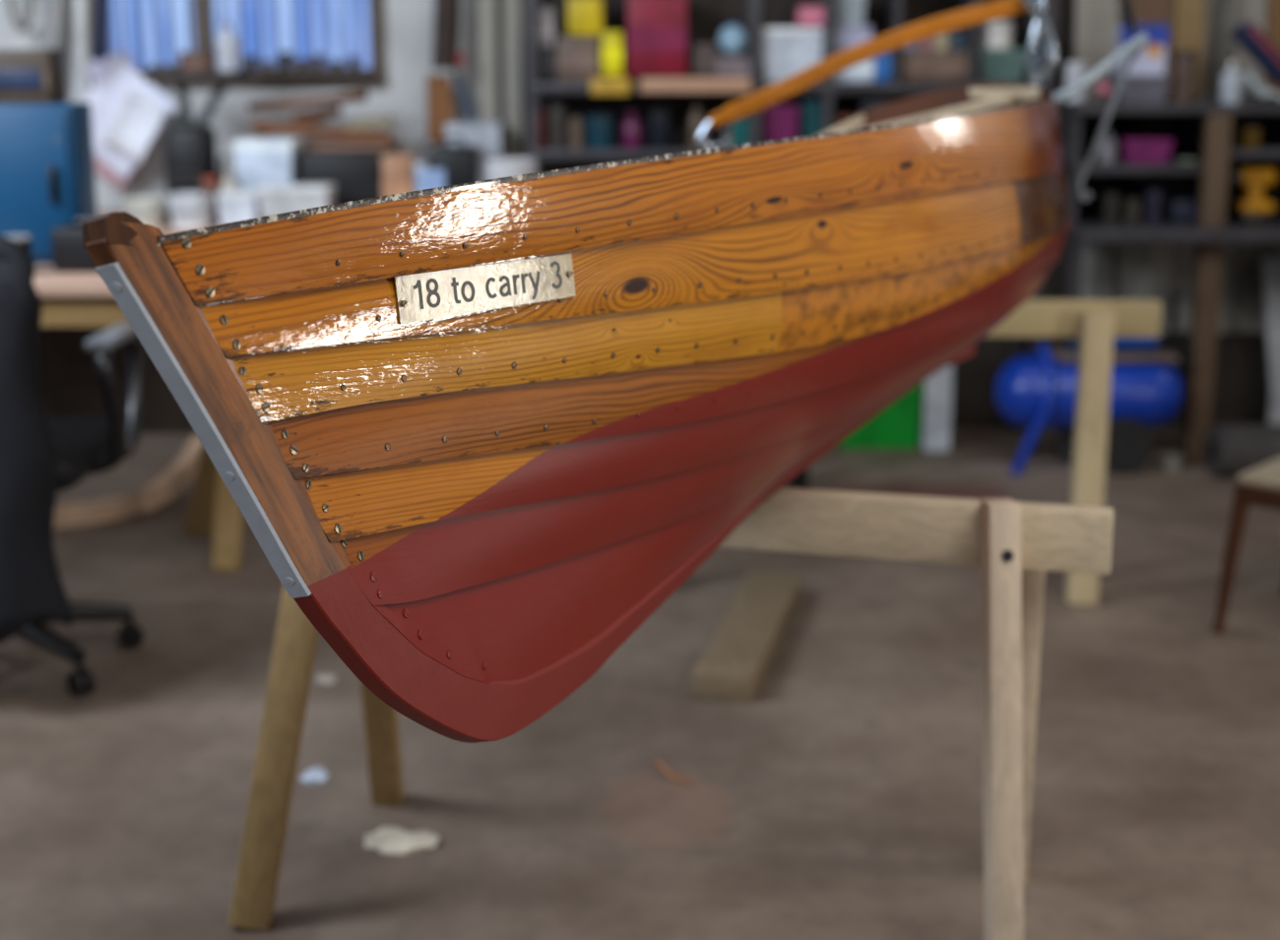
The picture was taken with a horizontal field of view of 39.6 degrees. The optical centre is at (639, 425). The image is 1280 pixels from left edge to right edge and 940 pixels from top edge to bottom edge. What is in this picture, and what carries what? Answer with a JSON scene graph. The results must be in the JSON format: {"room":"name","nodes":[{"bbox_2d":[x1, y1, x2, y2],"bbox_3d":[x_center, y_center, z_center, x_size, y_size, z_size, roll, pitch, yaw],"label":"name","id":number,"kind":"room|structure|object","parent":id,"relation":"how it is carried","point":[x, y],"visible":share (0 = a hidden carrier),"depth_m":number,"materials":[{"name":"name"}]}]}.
{"room":"boat workshop","nodes":[
{"label":"boat workshop","id":0,"kind":"room"},
{"bbox_2d":[0,0,527,209],"bbox_3d":[0.000,-1.483,6.289,8.000,3.000,0.200,0,12,0],"label":"wall","id":1,"kind":"structure","parent":0,"point":[408,24],"depth_m":6.25,"materials":[{"name":"white paint"}]},
{"bbox_2d":[46,0,66,56],"bbox_3d":[-3.045,-2.499,9.126,0.108,1.490,6.695,-4,13,-18],"label":"conduit","id":2,"kind":"object","parent":1,"relation":"attached to","point":[57,9],"visible":0.48,"depth_m":6.12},
{"bbox_2d":[73,0,90,68],"bbox_3d":[-2.814,-2.449,8.829,0.060,1.239,6.432,-4,13,-17],"label":"batten","id":3,"kind":"object","parent":1,"relation":"attached to","point":[81,7],"visible":1,"depth_m":5.94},
{"bbox_2d":[92,0,109,62],"bbox_3d":[-2.739,-2.576,8.859,0.074,1.425,6.435,-4,13,-16],"label":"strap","id":4,"kind":"object","parent":1,"relation":"hanging from","point":[101,7],"visible":1,"depth_m":5.99,"materials":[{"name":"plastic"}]},
{"bbox_2d":[93,143,153,191],"bbox_3d":[-1.858,-0.974,6.229,0.312,0.305,0.019,0,12,0],"label":"paper sheet","id":5,"kind":"object","parent":1,"relation":"attached to","point":[101,168],"visible":0.28,"depth_m":6.25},
{"bbox_2d":[83,58,178,181],"bbox_3d":[-1.793,-1.055,6.141,0.408,0.420,0.054,0,12,0],"label":"paper sheet","id":6,"kind":"object","parent":1,"relation":"attached to","point":[104,99],"visible":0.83,"depth_m":6.14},
{"bbox_2d":[100,87,166,165],"bbox_3d":[-1.736,-1.029,6.104,0.236,0.265,0.054,0,12,0],"label":"paper sheet","id":7,"kind":"object","parent":6,"relation":"attached to","point":[138,117],"visible":1,"depth_m":6.11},
{"bbox_2d":[88,0,385,86],"bbox_3d":[-1.409,-1.698,6.158,1.035,1.024,0.216,0,12,0],"label":"window","id":8,"kind":"structure","parent":1,"relation":"in","point":[154,32],"depth_m":6.30,"materials":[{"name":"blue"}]},
{"bbox_2d":[87,50,136,87],"bbox_3d":[-1.825,-1.193,6.202,0.198,0.229,0.054,0,12,0],"label":"paper sheet","id":9,"kind":"object","parent":8,"relation":"attached to","point":[97,70],"visible":0.26,"depth_m":6.19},
{"bbox_2d":[303,139,401,150],"bbox_3d":[-1.090,-0.908,6.137,0.496,0.140,0.340,0,12,0],"label":"wall shelf","id":10,"kind":"object","parent":1,"relation":"attached to","point":[310,144],"visible":0.38,"depth_m":5.96,"materials":[{"name":"brown wood"}]},
{"bbox_2d":[432,0,464,69],"bbox_3d":[-0.653,-1.385,6.049,0.118,0.341,0.117,0,12,0],"label":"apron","id":11,"kind":"object","parent":1,"relation":"hanging from","point":[446,27],"visible":1,"depth_m":6.04,"materials":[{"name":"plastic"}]},
{"bbox_2d":[451,69,477,121],"bbox_3d":[-0.611,-1.150,6.197,0.085,0.178,0.035,0,12,0],"label":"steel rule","id":12,"kind":"object","parent":1,"relation":"hanging from","point":[458,81],"visible":0.97,"depth_m":6.18,"materials":[{"name":"grey metal"}]},
{"bbox_2d":[477,0,500,121],"bbox_3d":[-0.524,-1.400,6.143,0.064,2.900,0.120,0,12,0],"label":"wall post","id":13,"kind":"object","parent":1,"relation":"attached to","point":[487,10],"visible":0.2,"depth_m":6.12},
{"bbox_2d":[503,0,524,158],"bbox_3d":[-0.437,-1.400,6.143,0.061,2.900,0.120,0,12,0],"label":"wall post","id":14,"kind":"object","parent":1,"relation":"attached to","point":[513,25],"visible":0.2,"depth_m":6.13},
{"bbox_2d":[951,331,1270,429],"bbox_3d":[0.000,-0.167,6.450,8.000,0.360,0.040,0,12,0],"label":"trim","id":15,"kind":"structure","parent":1,"relation":"attached to","point":[1241,393],"depth_m":6.43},
{"bbox_2d":[1081,0,1279,333],"bbox_3d":[2.478,-1.429,6.132,1.826,2.240,0.039,0,12,0],"label":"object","id":16,"kind":"structure","parent":1,"relation":"attached to","point":[1110,271],"depth_m":6.32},
{"bbox_2d":[0,429,1279,939],"bbox_3d":[0.000,0.849,2.792,8.000,0.080,8.100,0,12,0],"label":"floor","id":17,"kind":"structure","parent":0,"point":[843,801],"depth_m":3.47,"materials":[{"name":"concrete"}]},
{"bbox_2d":[13,322,144,697],"bbox_3d":[-1.440,0.069,3.914,0.679,0.970,0.606,0,12,0],"label":"office chair","id":18,"kind":"object","parent":17,"relation":"on","point":[84,447],"visible":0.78,"depth_m":3.87,"materials":[{"name":"black plastic"}]},
{"bbox_2d":[0,235,73,643],"bbox_3d":[-1.460,0.037,3.574,0.585,0.837,0.096,0,12,0],"label":"jacket","id":19,"kind":"object","parent":18,"relation":"hanging from","point":[32,587],"visible":1,"depth_m":3.55,"materials":[{"name":"black fabric"}]},
{"bbox_2d":[33,263,194,433],"bbox_3d":[-1.960,0.039,4.336,1.880,0.850,0.500,0,12,0],"label":"workbench","id":20,"kind":"object","parent":17,"relation":"on","point":[78,306],"visible":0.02,"depth_m":4.51,"materials":[{"name":"brown wood"}]},
{"bbox_2d":[0,102,97,263],"bbox_3d":[-1.678,-0.592,4.337,0.644,0.382,0.192,0,12,0],"label":"base cabinet","id":21,"kind":"object","parent":20,"relation":"on","point":[47,175],"visible":0.82,"depth_m":4.26,"materials":[{"name":"blue metal"}]},
{"bbox_2d":[0,49,66,104],"bbox_3d":[-1.508,-0.847,4.305,0.194,0.128,0.126,0,12,0],"label":"radio","id":22,"kind":"object","parent":21,"relation":"on","point":[27,76],"visible":1,"depth_m":4.25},
{"bbox_2d":[33,263,113,297],"bbox_3d":[-1.960,-0.359,4.250,1.880,0.035,0.500,0,12,0],"label":"countertop","id":23,"kind":"structure","parent":20,"relation":"on","point":[48,283],"depth_m":4.01,"materials":[{"name":"brown wood"}]},
{"bbox_2d":[50,217,97,271],"bbox_3d":[-1.305,-0.431,4.209,0.142,0.121,0.130,0,12,0],"label":"case","id":24,"kind":"object","parent":20,"relation":"on","point":[69,254],"visible":0.51,"depth_m":4.15,"materials":[{"name":"plastic"}]},
{"bbox_2d":[53,435,202,528],"bbox_3d":[-1.542,0.191,5.342,0.196,0.131,1.035,6,13,24],"label":"frame","id":25,"kind":"object","parent":17,"relation":"on","point":[180,474],"visible":0.78,"depth_m":5.26,"materials":[{"name":"brown wood"}]},
{"bbox_2d":[97,209,191,235],"bbox_3d":[-1.410,-0.292,5.989,1.980,0.800,0.730,0,12,0],"label":"workbench","id":26,"kind":"object","parent":17,"relation":"on","point":[167,228],"visible":0.02,"depth_m":5.70,"materials":[{"name":"brown wood"}]},
{"bbox_2d":[119,196,165,228],"bbox_3d":[-1.576,-0.676,5.651,0.148,0.091,0.147,0,12,0],"label":"bucket","id":27,"kind":"object","parent":26,"relation":"on","point":[150,211],"visible":0.75,"depth_m":5.60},
{"bbox_2d":[164,192,214,229],"bbox_3d":[-1.423,-0.680,5.634,0.156,0.105,0.156,0,12,0],"label":"bucket","id":28,"kind":"object","parent":26,"relation":"on","point":[188,211],"visible":0.95,"depth_m":5.59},
{"bbox_2d":[143,70,253,222],"bbox_3d":[-1.447,-0.926,5.877,0.299,0.483,0.260,0,12,0],"label":"machine","id":29,"kind":"object","parent":26,"relation":"on","point":[189,149],"visible":0.73,"depth_m":5.80,"materials":[{"name":"metal"}]},
{"bbox_2d":[178,51,215,70],"bbox_3d":[-1.447,-1.190,5.807,0.116,0.061,0.116,0,12,0],"label":"box","id":30,"kind":"object","parent":29,"relation":"on","point":[194,60],"visible":1,"depth_m":5.76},
{"bbox_2d":[143,70,253,82],"bbox_3d":[-1.447,-1.147,5.840,0.299,0.035,0.240,0,12,0],"label":"shelf","id":31,"kind":"object","parent":29,"relation":"on","point":[154,76],"depth_m":5.72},
{"bbox_2d":[215,21,239,70],"bbox_3d":[-1.344,-1.235,5.786,0.073,0.156,0.073,0,12,0],"label":"bottle","id":32,"kind":"object","parent":29,"relation":"on","point":[226,41],"visible":1,"depth_m":5.76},
{"bbox_2d":[215,189,261,224],"bbox_3d":[-1.267,-0.690,5.662,0.124,0.113,0.170,0,12,0],"label":"bag","id":33,"kind":"object","parent":26,"relation":"on","point":[237,205],"visible":0.73,"depth_m":5.59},
{"bbox_2d":[232,136,306,189],"bbox_3d":[-1.220,-0.816,5.885,0.189,0.265,0.260,0,12,0],"label":"tub","id":34,"kind":"object","parent":26,"relation":"on","point":[259,160],"visible":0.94,"depth_m":5.76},
{"bbox_2d":[256,183,335,216],"bbox_3d":[-1.087,-0.696,5.640,0.222,0.133,0.170,0,12,0],"label":"box","id":35,"kind":"object","parent":26,"relation":"on","point":[274,198],"visible":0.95,"depth_m":5.56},
{"bbox_2d":[295,146,398,204],"bbox_3d":[-0.978,-0.817,5.987,0.291,0.225,0.352,0,12,0],"label":"base cabinet","id":36,"kind":"object","parent":26,"relation":"on","point":[356,174],"visible":0.39,"depth_m":5.81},
{"bbox_2d":[252,120,393,143],"bbox_3d":[-1.067,-0.990,5.986,0.465,0.074,0.070,0,12,0],"label":"timber offcut","id":37,"kind":"object","parent":36,"relation":"on","point":[257,126],"visible":1,"depth_m":5.95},
{"bbox_2d":[255,112,327,136],"bbox_3d":[-1.181,-1.019,6.021,0.236,0.087,0.070,0,12,0],"label":"timber offcut","id":38,"kind":"object","parent":37,"relation":"on","point":[318,117],"visible":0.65,"depth_m":5.98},
{"bbox_2d":[292,105,342,120],"bbox_3d":[-1.094,-1.058,6.033,0.157,0.060,0.070,0,12,0],"label":"timber offcut","id":39,"kind":"object","parent":38,"relation":"on","point":[331,111],"visible":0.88,"depth_m":6.00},
{"bbox_2d":[247,94,368,111],"bbox_3d":[-1.128,-1.103,6.043,0.398,0.062,0.070,0,12,0],"label":"timber offcut","id":40,"kind":"object","parent":39,"relation":"on","point":[285,102],"visible":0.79,"depth_m":6.01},
{"bbox_2d":[289,89,368,107],"bbox_3d":[-1.042,-1.096,5.953,0.254,0.058,0.070,0,12,0],"label":"timber offcut","id":41,"kind":"object","parent":39,"relation":"on","point":[356,94],"visible":1,"depth_m":5.92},
{"bbox_2d":[382,152,418,195],"bbox_3d":[-0.777,-0.772,5.787,0.096,0.221,0.202,0,12,0],"label":"cardboard box","id":42,"kind":"object","parent":26,"relation":"on","point":[397,167],"visible":0.53,"depth_m":5.68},
{"bbox_2d":[417,169,445,191],"bbox_3d":[-0.650,-0.704,5.541,0.087,0.191,0.022,0,12,0],"label":"packet","id":43,"kind":"object","parent":26,"relation":"on","point":[426,178],"visible":0.4,"depth_m":5.52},
{"bbox_2d":[426,74,454,143],"bbox_3d":[-0.688,-1.097,6.160,0.103,0.235,0.035,0,12,0],"label":"wooden template","id":44,"kind":"object","parent":26,"relation":"on","point":[439,101],"visible":0.75,"depth_m":6.16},
{"bbox_2d":[429,135,479,186],"bbox_3d":[-0.615,-0.825,5.909,0.148,0.273,0.200,0,12,0],"label":"tool case","id":45,"kind":"object","parent":26,"relation":"on","point":[460,162],"visible":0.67,"depth_m":5.80,"materials":[{"name":"black plastic"}]},
{"bbox_2d":[445,121,505,181],"bbox_3d":[-0.564,-0.884,6.100,0.186,0.308,0.202,0,12,0],"label":"drawer unit","id":46,"kind":"object","parent":26,"relation":"on","point":[488,136],"visible":0.4,"depth_m":5.98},
{"bbox_2d":[485,157,537,180],"bbox_3d":[-0.376,-0.661,5.228,0.154,0.242,0.153,0,12,0],"label":"box","id":47,"kind":"object","parent":26,"relation":"on","point":[508,166],"visible":0.34,"depth_m":5.16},
{"bbox_2d":[183,447,244,571],"bbox_3d":[-0.849,0.058,4.882,0.918,0.617,0.461,0,12,0],"label":"sawhorse","id":48,"kind":"object","parent":17,"relation":"on","point":[212,509],"visible":0.16,"depth_m":4.74,"materials":[{"name":"brown wood"}]},
{"bbox_2d":[364,827,439,854],"bbox_3d":[-0.417,0.725,3.123,0.130,0.020,0.085,0,12,0],"label":"paper scrap","id":49,"kind":"object","parent":17,"relation":"on","point":[387,840],"visible":1,"depth_m":3.11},
{"bbox_2d":[228,487,1113,939],"bbox_3d":[0.050,0.430,2.831,1.326,0.741,0.563,3,13,16],"label":"sawhorse","id":50,"kind":"object","parent":17,"relation":"on","point":[1013,544],"visible":0.76,"depth_m":2.66,"materials":[{"name":"brown wood"}]},
{"bbox_2d":[82,81,1070,743],"bbox_3d":[0.121,-0.177,2.725,0.770,0.635,2.807,5,13,22],"label":"dinghy","id":51,"kind":"object","parent":50,"relation":"on","point":[479,434],"visible":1,"depth_m":1.89,"materials":[{"name":"brown wood"}]},
{"bbox_2d":[695,111,732,149],"bbox_3d":[0.161,-0.604,3.801,0.084,0.138,0.037,-4,13,-18],"label":"rowlock","id":52,"kind":"object","parent":51,"relation":"attached to","point":[701,140],"visible":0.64,"depth_m":3.79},
{"bbox_2d":[708,0,1028,127],"bbox_3d":[0.489,-0.777,3.776,0.697,0.276,0.041,-2,12,-8],"label":"curved tiller","id":53,"kind":"object","parent":51,"relation":"attached to","point":[797,83],"visible":0.97,"depth_m":3.76,"materials":[{"name":"wood"}]},
{"bbox_2d":[1022,0,1058,92],"bbox_3d":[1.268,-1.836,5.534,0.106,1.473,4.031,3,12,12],"label":"bracket","id":54,"kind":"object","parent":51,"relation":"on","point":[1034,58],"visible":0.94,"depth_m":3.76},
{"bbox_2d":[1051,32,1149,103],"bbox_3d":[0.988,-0.766,3.807,0.224,0.149,0.036,-4,13,-16],"label":"hose","id":55,"kind":"object","parent":51,"relation":"attached to","point":[1122,52],"visible":0.99,"depth_m":3.79,"materials":[{"name":"grey plastic"}]},
{"bbox_2d":[1076,44,1145,202],"bbox_3d":[1.032,-0.661,3.881,0.152,0.344,0.034,-4,13,-18],"label":"hose","id":56,"kind":"object","parent":55,"relation":"hanging from","point":[1082,197],"visible":0.95,"depth_m":3.87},
{"bbox_2d":[691,571,802,703],"bbox_3d":[0.260,0.481,4.162,0.135,0.058,0.770,3,13,13],"label":"block","id":57,"kind":"object","parent":17,"relation":"on","point":[735,663],"visible":1,"depth_m":4.02,"materials":[{"name":"brown wood"}]},
{"bbox_2d":[525,0,1057,449],"bbox_3d":[0.496,-0.926,6.082,1.742,2.000,0.320,0,12,0],"label":"shelving unit","id":58,"kind":"object","parent":17,"relation":"on","point":[824,91],"visible":0.28,"depth_m":5.88,"materials":[{"name":"metal"}]},
{"bbox_2d":[537,49,557,81],"bbox_3d":[-0.319,-1.216,5.998,0.083,0.107,0.202,0,12,0],"label":"box","id":59,"kind":"object","parent":58,"relation":"on","point":[546,58],"visible":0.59,"depth_m":5.90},
{"bbox_2d":[537,7,555,46],"bbox_3d":[-0.312,-1.332,5.947,0.053,0.125,0.152,0,12,0],"label":"tin","id":60,"kind":"object","parent":59,"relation":"on","point":[545,17],"visible":1,"depth_m":5.87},
{"bbox_2d":[547,103,566,148],"bbox_3d":[-0.279,-1.007,5.972,0.060,0.147,0.060,0,12,0],"label":"can","id":61,"kind":"object","parent":58,"relation":"on","point":[556,111],"visible":1,"depth_m":5.95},
{"bbox_2d":[557,36,600,81],"bbox_3d":[-0.206,-1.239,6.003,0.138,0.148,0.222,0,12,0],"label":"carton","id":62,"kind":"object","parent":58,"relation":"on","point":[578,57],"visible":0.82,"depth_m":5.89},
{"bbox_2d":[567,0,603,36],"bbox_3d":[-0.181,-1.383,5.962,0.117,0.149,0.200,0,12,0],"label":"case","id":63,"kind":"object","parent":62,"relation":"on","point":[585,18],"visible":0.91,"depth_m":5.87,"materials":[{"name":"yellow plastic"}]},
{"bbox_2d":[584,114,615,148],"bbox_3d":[-0.135,-0.993,5.995,0.101,0.110,0.101,0,12,0],"label":"can","id":64,"kind":"object","parent":58,"relation":"on","point":[600,128],"visible":1,"depth_m":5.96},
{"bbox_2d":[590,77,630,94],"bbox_3d":[-0.097,-1.119,5.857,0.130,0.054,0.033,0,12,0],"label":"box","id":65,"kind":"object","parent":58,"relation":"on","point":[599,86],"visible":1,"depth_m":5.84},
{"bbox_2d":[601,31,623,75],"bbox_3d":[-0.093,-1.246,5.950,0.069,0.144,0.182,0,12,0],"label":"box","id":66,"kind":"object","parent":65,"relation":"on","point":[611,41],"visible":1,"depth_m":5.86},
{"bbox_2d":[622,109,641,148],"bbox_3d":[-0.026,-0.998,5.977,0.066,0.127,0.066,0,12,0],"label":"bottle","id":67,"kind":"object","parent":58,"relation":"on","point":[631,126],"visible":1,"depth_m":5.95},
{"bbox_2d":[627,0,687,75],"bbox_3d":[0.056,-1.312,5.977,0.198,0.264,0.272,0,12,0],"label":"tool case","id":68,"kind":"object","parent":58,"relation":"on","point":[657,30],"visible":1,"depth_m":5.85,"materials":[{"name":"plastic"}]},
{"bbox_2d":[647,111,671,148],"bbox_3d":[0.066,-0.997,5.984,0.080,0.122,0.080,0,12,0],"label":"can","id":69,"kind":"object","parent":58,"relation":"on","point":[659,122],"visible":1,"depth_m":5.95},
{"bbox_2d":[640,77,750,92],"bbox_3d":[0.182,-1.122,5.854,0.363,0.048,0.038,0,12,0],"label":"batten","id":70,"kind":"object","parent":58,"relation":"on","point":[647,85],"visible":1,"depth_m":5.83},
{"bbox_2d":[691,43,716,77],"bbox_3d":[0.215,-1.226,5.996,0.079,0.126,0.202,0,12,0],"label":"carton","id":71,"kind":"object","parent":58,"relation":"on","point":[703,55],"visible":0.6,"depth_m":5.90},
{"bbox_2d":[716,56,750,77],"bbox_3d":[0.310,-1.205,6.000,0.112,0.085,0.202,0,12,0],"label":"box","id":72,"kind":"object","parent":58,"relation":"on","point":[727,66],"visible":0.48,"depth_m":5.90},
{"bbox_2d":[717,23,747,55],"bbox_3d":[0.309,-1.290,5.930,0.098,0.103,0.098,0,12,0],"label":"ball","id":73,"kind":"object","parent":72,"relation":"on","point":[733,39],"visible":1,"depth_m":5.90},
{"bbox_2d":[761,104,799,141],"bbox_3d":[0.473,-1.018,6.041,0.118,0.140,0.210,0,12,0],"label":"can","id":74,"kind":"object","parent":58,"relation":"on","point":[778,121],"visible":0.67,"depth_m":5.95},
{"bbox_2d":[761,27,824,81],"bbox_3d":[0.508,-1.253,6.001,0.208,0.177,0.230,0,12,0],"label":"bucket","id":75,"kind":"object","parent":58,"relation":"on","point":[786,51],"visible":0.75,"depth_m":5.89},
{"bbox_2d":[795,5,824,26],"bbox_3d":[0.567,-1.367,5.934,0.085,0.066,0.142,0,12,0],"label":"carton","id":76,"kind":"object","parent":75,"relation":"on","point":[805,16],"visible":1,"depth_m":5.87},
{"bbox_2d":[798,100,822,136],"bbox_3d":[0.576,-1.025,6.040,0.062,0.153,0.210,0,12,0],"label":"box","id":77,"kind":"object","parent":58,"relation":"on","point":[809,113],"visible":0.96,"depth_m":5.95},
{"bbox_2d":[833,58,874,81],"bbox_3d":[0.708,-1.209,6.010,0.138,0.088,0.222,0,12,0],"label":"carton","id":78,"kind":"object","parent":58,"relation":"on","point":[864,71],"visible":0.41,"depth_m":5.90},
{"bbox_2d":[834,25,872,54],"bbox_3d":[0.705,-1.298,5.980,0.125,0.093,0.202,0,12,0],"label":"carton","id":79,"kind":"object","parent":78,"relation":"on","point":[846,36],"visible":0.52,"depth_m":5.88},
{"bbox_2d":[835,0,865,25],"bbox_3d":[0.697,-1.397,5.959,0.097,0.105,0.210,0,12,0],"label":"crate","id":80,"kind":"object","parent":79,"relation":"on","point":[848,12],"visible":0.78,"depth_m":5.87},
{"bbox_2d":[899,51,967,81],"bbox_3d":[0.983,-1.215,6.008,0.220,0.101,0.202,0,12,0],"label":"cardboard tray","id":81,"kind":"object","parent":58,"relation":"on","point":[916,66],"visible":0.78,"depth_m":5.91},
{"bbox_2d":[976,49,1027,81],"bbox_3d":[1.207,-1.219,6.008,0.157,0.107,0.230,0,12,0],"label":"crate","id":82,"kind":"object","parent":58,"relation":"on","point":[993,65],"visible":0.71,"depth_m":5.91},
{"bbox_2d":[980,20,1013,48],"bbox_3d":[1.190,-1.305,5.930,0.106,0.090,0.106,0,12,0],"label":"tub","id":83,"kind":"object","parent":82,"relation":"on","point":[993,33],"visible":0.89,"depth_m":5.89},
{"bbox_2d":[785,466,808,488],"bbox_3d":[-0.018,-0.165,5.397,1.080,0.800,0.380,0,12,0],"label":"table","id":84,"kind":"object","parent":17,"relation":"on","point":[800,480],"visible":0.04,"depth_m":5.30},
{"bbox_2d":[837,381,923,448],"bbox_3d":[0.825,-0.088,6.242,0.306,0.290,0.290,0,12,0],"label":"crate","id":85,"kind":"object","parent":17,"relation":"on","point":[896,426],"visible":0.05,"depth_m":6.13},
{"bbox_2d":[918,364,953,450],"bbox_3d":[1.021,-0.120,6.133,0.092,0.400,0.122,0,12,0],"label":"box","id":86,"kind":"object","parent":17,"relation":"on","point":[934,424],"visible":0.59,"depth_m":6.09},
{"bbox_2d":[984,299,1161,605],"bbox_3d":[0.579,0.053,4.514,1.421,0.752,0.270,0,12,2],"label":"sawhorse","id":87,"kind":"object","parent":17,"relation":"on","point":[1096,323],"visible":0.43,"depth_m":4.39,"materials":[{"name":"beige wood"}]},
{"bbox_2d":[994,285,1194,475],"bbox_3d":[1.492,-0.157,5.832,0.648,0.614,0.277,0,12,0],"label":"air compressor","id":88,"kind":"object","parent":17,"relation":"on","point":[1037,393],"visible":0.77,"depth_m":5.76,"materials":[{"name":"metal"}]},
{"bbox_2d":[1057,99,1279,466],"bbox_3d":[2.007,-0.489,5.987,1.226,1.184,0.650,0,12,0],"label":"shelving","id":89,"kind":"object","parent":17,"relation":"on","point":[1208,133],"visible":0.63,"depth_m":5.81,"materials":[{"name":"metal"}]},
{"bbox_2d":[1063,62,1087,101],"bbox_3d":[1.452,-1.147,5.927,0.073,0.127,0.073,0,12,0],"label":"jar","id":90,"kind":"object","parent":89,"relation":"on","point":[1074,71],"visible":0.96,"depth_m":5.90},
{"bbox_2d":[1074,0,1118,99],"bbox_3d":[1.552,-1.572,6.025,0.141,0.914,0.122,0,12,0],"label":"leaning board","id":91,"kind":"object","parent":89,"relation":"on","point":[1096,21],"visible":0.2,"depth_m":6.04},
{"bbox_2d":[1095,128,1117,163],"bbox_3d":[1.524,-0.912,5.800,0.064,0.107,0.064,0,12,0],"label":"bottle","id":92,"kind":"object","parent":89,"relation":"on","point":[1108,148],"visible":0.93,"depth_m":5.78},
{"bbox_2d":[1101,192,1121,223],"bbox_3d":[1.548,-0.715,5.840,0.059,0.096,0.059,0,12,0],"label":"tin","id":93,"kind":"object","parent":89,"relation":"on","point":[1111,211],"visible":1,"depth_m":5.82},
{"bbox_2d":[1108,73,1170,103],"bbox_3d":[1.631,-1.104,5.818,0.159,0.090,0.170,0,12,0],"label":"box","id":94,"kind":"object","parent":89,"relation":"on","point":[1136,89],"visible":0.73,"depth_m":5.75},
{"bbox_2d":[1113,24,1168,74],"bbox_3d":[1.628,-1.221,5.780,0.141,0.164,0.124,0,12,0],"label":"box","id":95,"kind":"object","parent":94,"relation":"on","point":[1151,60],"visible":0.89,"depth_m":5.73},
{"bbox_2d":[1113,136,1173,163],"bbox_3d":[1.654,-0.911,5.870,0.153,0.076,0.210,0,12,0],"label":"box","id":96,"kind":"object","parent":89,"relation":"on","point":[1130,150],"visible":0.81,"depth_m":5.78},
{"bbox_2d":[1130,0,1173,99],"bbox_3d":[1.736,-1.572,6.025,0.148,0.914,0.122,0,12,0],"label":"leaning board","id":97,"kind":"object","parent":89,"relation":"on","point":[1146,12],"visible":0.2,"depth_m":6.03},
{"bbox_2d":[1144,189,1164,223],"bbox_3d":[1.689,-0.721,5.838,0.059,0.109,0.059,0,12,0],"label":"tin","id":98,"kind":"object","parent":89,"relation":"on","point":[1154,201],"visible":1,"depth_m":5.82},
{"bbox_2d":[1162,195,1199,223],"bbox_3d":[1.791,-0.719,5.911,0.098,0.074,0.202,0,12,0],"label":"box","id":99,"kind":"object","parent":89,"relation":"on","point":[1177,209],"visible":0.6,"depth_m":5.82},
{"bbox_2d":[1170,51,1198,103],"bbox_3d":[1.769,-1.134,5.779,0.078,0.164,0.078,0,12,0],"label":"jar","id":100,"kind":"object","parent":89,"relation":"on","point":[1184,63],"visible":1,"depth_m":5.75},
{"bbox_2d":[1171,0,1205,99],"bbox_3d":[1.867,-1.572,6.025,0.101,0.914,0.122,0,12,0],"label":"leaning board","id":101,"kind":"object","parent":89,"relation":"on","point":[1188,15],"visible":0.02,"depth_m":6.04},
{"bbox_2d":[1200,0,1226,101],"bbox_3d":[1.927,-1.291,5.956,0.029,0.401,0.144,10,16,38],"label":"dark lath","id":102,"kind":"object","parent":89,"relation":"on","point":[1204,96],"visible":0.94,"depth_m":5.95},
{"bbox_2d":[1219,61,1241,103],"bbox_3d":[1.898,-1.103,5.708,0.064,0.133,0.064,0,12,0],"label":"glue bottle","id":103,"kind":"object","parent":89,"relation":"on","point":[1231,79],"visible":1,"depth_m":5.69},
{"bbox_2d":[1232,0,1267,99],"bbox_3d":[2.075,-1.572,6.025,0.101,0.914,0.122,0,12,0],"label":"leaning board","id":104,"kind":"object","parent":89,"relation":"on","point":[1246,11],"visible":0.6,"depth_m":6.04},
{"bbox_2d":[1227,167,1275,224],"bbox_3d":[1.996,-0.755,5.827,0.155,0.182,0.090,0,12,0],"label":"drill","id":105,"kind":"object","parent":89,"relation":"on","point":[1253,210],"visible":0.96,"depth_m":5.80,"materials":[{"name":"yellow plastic"}]},
{"bbox_2d":[1239,70,1279,101],"bbox_3d":[2.024,-1.106,5.796,0.189,0.097,0.152,0,12,0],"label":"cloth bundle","id":106,"kind":"object","parent":89,"relation":"on","point":[1251,87],"visible":0.8,"depth_m":5.75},
{"bbox_2d":[1231,22,1279,86],"bbox_3d":[2.022,-1.198,5.744,0.204,0.204,0.115,0,12,0],"label":"roll","id":107,"kind":"object","parent":106,"relation":"on","point":[1248,35],"visible":1,"depth_m":5.70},
{"bbox_2d":[1264,0,1279,93],"bbox_3d":[2.205,-1.572,6.025,0.148,0.914,0.122,0,12,0],"label":"leaning board","id":108,"kind":"object","parent":89,"relation":"on","point":[1272,32],"visible":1,"depth_m":6.04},
{"bbox_2d":[1205,424,1279,476],"bbox_3d":[2.205,0.080,5.747,0.708,0.169,0.169,0,12,0],"label":"roll","id":109,"kind":"object","parent":17,"relation":"on","point":[1231,450],"visible":1,"depth_m":5.68,"materials":[{"name":"black plastic"}]},
{"bbox_2d":[1213,457,1279,635],"bbox_3d":[1.683,0.103,4.160,0.472,0.802,0.434,11,16,41],"label":"wooden chair","id":110,"kind":"object","parent":17,"relation":"on","point":[1259,485],"visible":1,"depth_m":4.16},
{"bbox_2d":[1262,256,1279,424],"bbox_3d":[2.242,-0.255,6.194,0.143,0.640,0.215,0,12,0],"label":"board","id":111,"kind":"object","parent":17,"relation":"on","point":[1270,265],"visible":0.8,"depth_m":6.16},
{"bbox_2d":[541,0,1075,299],"bbox_3d":[0.588,-1.339,6.192,1.901,2.040,0.050,0,12,0],"label":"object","id":112,"kind":"structure","parent":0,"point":[706,19],"depth_m":6.18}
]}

